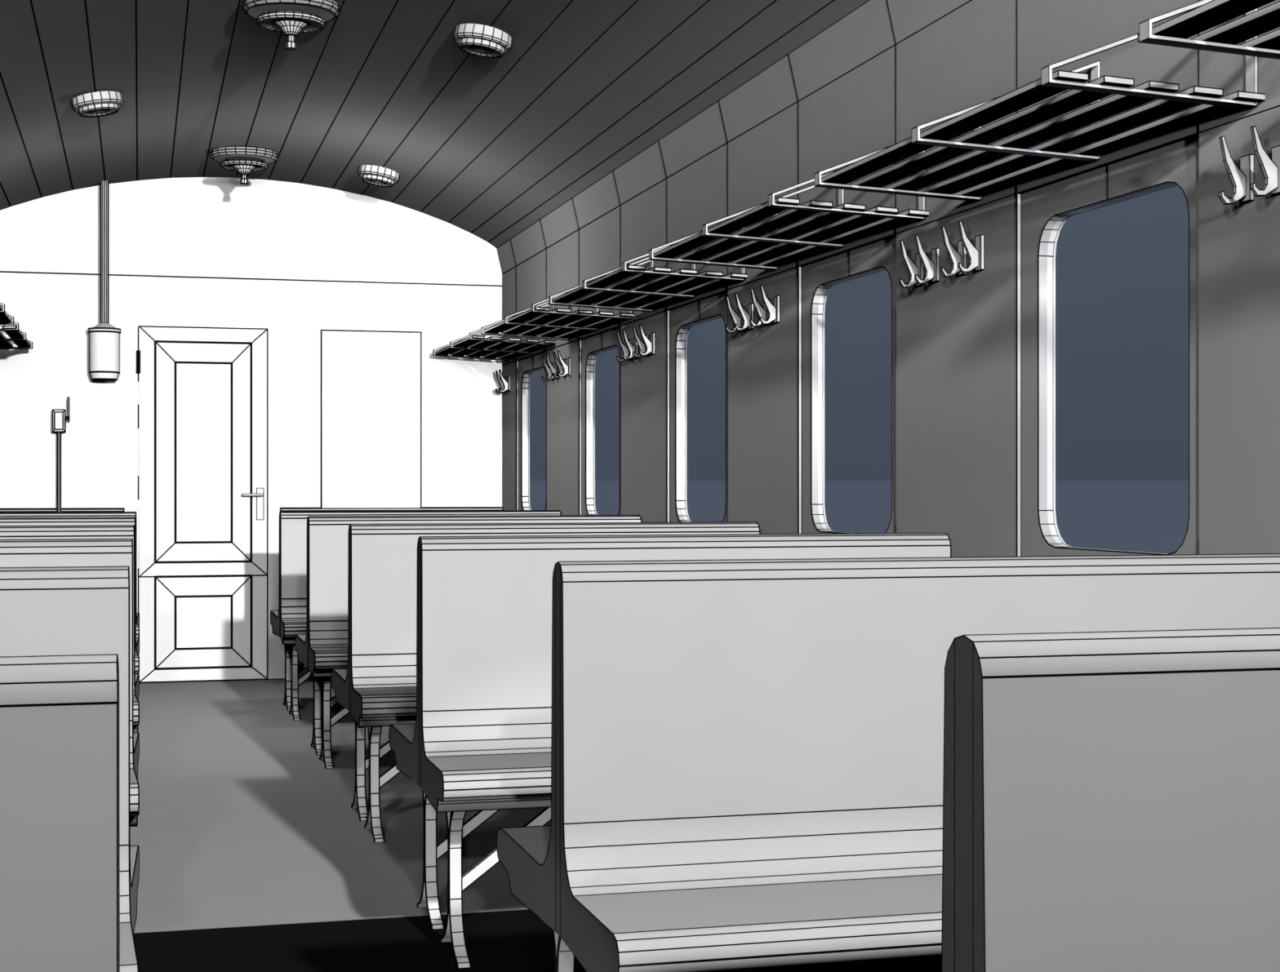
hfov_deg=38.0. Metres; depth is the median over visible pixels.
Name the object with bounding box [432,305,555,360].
luggage rack
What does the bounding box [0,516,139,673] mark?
bench
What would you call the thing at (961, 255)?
coat hook
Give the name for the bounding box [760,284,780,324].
coat hook
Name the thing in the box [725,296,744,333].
coat hook
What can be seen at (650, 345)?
coat hook
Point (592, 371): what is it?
window
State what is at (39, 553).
bench
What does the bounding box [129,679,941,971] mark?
floor
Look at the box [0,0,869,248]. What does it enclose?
ceiling
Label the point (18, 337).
luggage rack
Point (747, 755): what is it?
bench
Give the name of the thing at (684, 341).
window
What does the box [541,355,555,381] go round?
coat hook
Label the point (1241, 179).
coat hook
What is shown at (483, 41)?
ceiling vent
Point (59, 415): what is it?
post
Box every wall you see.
[0,176,502,683]
[502,0,1279,557]
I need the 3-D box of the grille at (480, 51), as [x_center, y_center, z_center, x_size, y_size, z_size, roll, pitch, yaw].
[-0.589,-1.617,6.882,0.160,0.031,0.160,0,0,-15]
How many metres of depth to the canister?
10.19 m
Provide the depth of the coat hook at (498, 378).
10.77 m
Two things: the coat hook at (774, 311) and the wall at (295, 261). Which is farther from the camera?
the wall at (295, 261)
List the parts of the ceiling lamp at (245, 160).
ceiling plate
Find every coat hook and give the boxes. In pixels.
[495,370,506,393]
[498,369,510,392]
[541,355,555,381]
[545,354,559,380]
[552,351,566,378]
[557,350,571,377]
[616,331,631,362]
[622,329,638,360]
[632,326,648,357]
[638,324,655,355]
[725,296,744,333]
[734,293,754,331]
[750,288,769,327]
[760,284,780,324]
[898,240,924,288]
[914,235,939,284]
[940,226,967,277]
[957,220,984,272]
[1218,136,1254,204]
[1249,125,1279,196]
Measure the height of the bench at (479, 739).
0.980 m
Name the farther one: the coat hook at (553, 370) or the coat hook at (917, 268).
the coat hook at (553, 370)
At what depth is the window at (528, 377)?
10.42 m
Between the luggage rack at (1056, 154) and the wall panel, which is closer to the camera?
the luggage rack at (1056, 154)
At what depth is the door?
10.43 m
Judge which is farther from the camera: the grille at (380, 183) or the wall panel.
the wall panel
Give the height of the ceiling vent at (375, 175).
0.110 m
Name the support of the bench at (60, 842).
on the floor
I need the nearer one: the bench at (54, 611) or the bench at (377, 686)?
the bench at (54, 611)
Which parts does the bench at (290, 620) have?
seat, leg, seat, leg, backrest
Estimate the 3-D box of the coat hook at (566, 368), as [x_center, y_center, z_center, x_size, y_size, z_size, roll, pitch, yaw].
[-0.376,-0.605,9.180,0.067,0.133,0.038,0,0,-15]
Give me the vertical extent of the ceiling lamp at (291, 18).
0.169 m
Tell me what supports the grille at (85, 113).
attached to the ceiling vent at (98, 104)
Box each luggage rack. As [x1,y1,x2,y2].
[0,302,14,324]
[0,321,32,349]
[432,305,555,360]
[480,275,634,341]
[548,227,747,312]
[648,150,928,270]
[813,8,1265,201]
[1137,0,1279,59]
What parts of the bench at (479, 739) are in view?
seat, leg, leg, seat, backrest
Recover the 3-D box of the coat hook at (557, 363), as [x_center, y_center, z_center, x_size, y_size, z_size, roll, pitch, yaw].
[-0.403,-0.605,9.279,0.067,0.133,0.038,0,0,-15]
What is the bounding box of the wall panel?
[320,329,422,507]
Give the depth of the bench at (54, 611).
2.81 m
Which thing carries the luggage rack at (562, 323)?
attached to the wall at (969, 351)
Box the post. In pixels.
[52,396,69,511]
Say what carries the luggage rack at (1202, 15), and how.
attached to the wall at (969, 351)
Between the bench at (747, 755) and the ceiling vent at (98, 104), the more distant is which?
the ceiling vent at (98, 104)
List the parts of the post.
lever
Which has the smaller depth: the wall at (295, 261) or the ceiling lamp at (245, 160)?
the ceiling lamp at (245, 160)
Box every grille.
[81,109,117,116]
[363,179,391,186]
[460,44,501,57]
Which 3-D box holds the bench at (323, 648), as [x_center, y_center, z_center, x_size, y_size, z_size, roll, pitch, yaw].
[-0.681,0.612,7.705,1.410,0.982,0.924,0,0,-15]
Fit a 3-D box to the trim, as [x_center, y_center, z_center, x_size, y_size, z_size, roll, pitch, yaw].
[0.737,-1.321,5.112,0.043,0.158,11.988,0,0,-15]
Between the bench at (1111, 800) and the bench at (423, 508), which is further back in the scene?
the bench at (423, 508)
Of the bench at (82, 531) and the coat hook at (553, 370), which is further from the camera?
the coat hook at (553, 370)
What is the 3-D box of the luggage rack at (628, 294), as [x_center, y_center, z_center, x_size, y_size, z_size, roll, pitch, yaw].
[0.001,-0.835,7.067,0.447,0.224,1.274,0,0,-15]
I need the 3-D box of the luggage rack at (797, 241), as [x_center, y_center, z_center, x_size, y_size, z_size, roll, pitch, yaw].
[0.404,-0.835,5.571,0.446,0.223,1.273,0,0,-15]
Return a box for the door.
[136,325,268,683]
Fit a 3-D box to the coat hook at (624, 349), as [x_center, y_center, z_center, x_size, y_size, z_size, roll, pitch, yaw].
[-0.070,-0.605,8.046,0.066,0.133,0.037,0,0,-15]
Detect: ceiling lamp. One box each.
[209,146,278,185]
[241,0,339,50]
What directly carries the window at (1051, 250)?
in the wall at (969, 351)
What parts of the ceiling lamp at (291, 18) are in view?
ceiling plate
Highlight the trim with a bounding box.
[497,0,972,274]
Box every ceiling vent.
[71,90,124,117]
[357,164,399,187]
[453,23,512,58]
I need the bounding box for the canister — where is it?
[88,180,120,381]
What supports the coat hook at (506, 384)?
attached to the wall at (969, 351)
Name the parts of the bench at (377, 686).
seat, leg, leg, seat, backrest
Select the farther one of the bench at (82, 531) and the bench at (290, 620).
the bench at (290, 620)
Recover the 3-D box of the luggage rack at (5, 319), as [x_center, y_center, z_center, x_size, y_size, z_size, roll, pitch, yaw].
[-2.932,-0.835,7.881,0.448,0.224,1.274,0,0,-15]
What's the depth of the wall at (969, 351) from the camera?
4.88 m
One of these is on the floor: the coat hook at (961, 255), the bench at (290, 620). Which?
the bench at (290, 620)
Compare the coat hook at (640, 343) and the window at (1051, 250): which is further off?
the coat hook at (640, 343)
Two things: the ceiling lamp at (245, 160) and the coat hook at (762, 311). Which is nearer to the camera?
the coat hook at (762, 311)
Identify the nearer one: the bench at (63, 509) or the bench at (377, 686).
the bench at (377, 686)
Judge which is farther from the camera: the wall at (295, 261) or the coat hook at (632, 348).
the wall at (295, 261)
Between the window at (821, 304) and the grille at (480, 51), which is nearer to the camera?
the window at (821, 304)
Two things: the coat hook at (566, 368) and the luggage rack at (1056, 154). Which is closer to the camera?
the luggage rack at (1056, 154)
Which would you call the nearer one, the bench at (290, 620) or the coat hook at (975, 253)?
the coat hook at (975, 253)
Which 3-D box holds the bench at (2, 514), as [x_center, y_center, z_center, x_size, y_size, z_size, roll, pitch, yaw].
[-2.866,0.612,8.720,0.998,0.983,0.925,0,0,-15]
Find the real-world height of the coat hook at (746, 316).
0.132 m
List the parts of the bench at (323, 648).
seat, leg, leg, seat, backrest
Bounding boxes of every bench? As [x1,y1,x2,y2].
[0,507,124,511]
[0,511,139,637]
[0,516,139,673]
[0,524,139,733]
[0,538,139,826]
[0,565,139,971]
[0,653,119,971]
[270,510,561,720]
[280,506,503,511]
[294,515,642,768]
[330,521,759,843]
[388,533,951,968]
[496,553,1279,971]
[941,627,1279,971]
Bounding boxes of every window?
[521,368,544,510]
[585,346,617,515]
[675,315,721,522]
[811,268,885,533]
[1038,183,1177,554]
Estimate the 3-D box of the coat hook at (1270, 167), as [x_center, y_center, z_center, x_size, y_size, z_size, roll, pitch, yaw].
[1.168,-0.605,3.460,0.064,0.130,0.035,0,0,-15]
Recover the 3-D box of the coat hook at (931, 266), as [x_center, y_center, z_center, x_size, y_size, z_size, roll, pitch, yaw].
[0.764,-0.605,4.955,0.065,0.131,0.036,0,0,-15]
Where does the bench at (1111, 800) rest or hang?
on the floor
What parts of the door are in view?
panel, panel, handle, handle plate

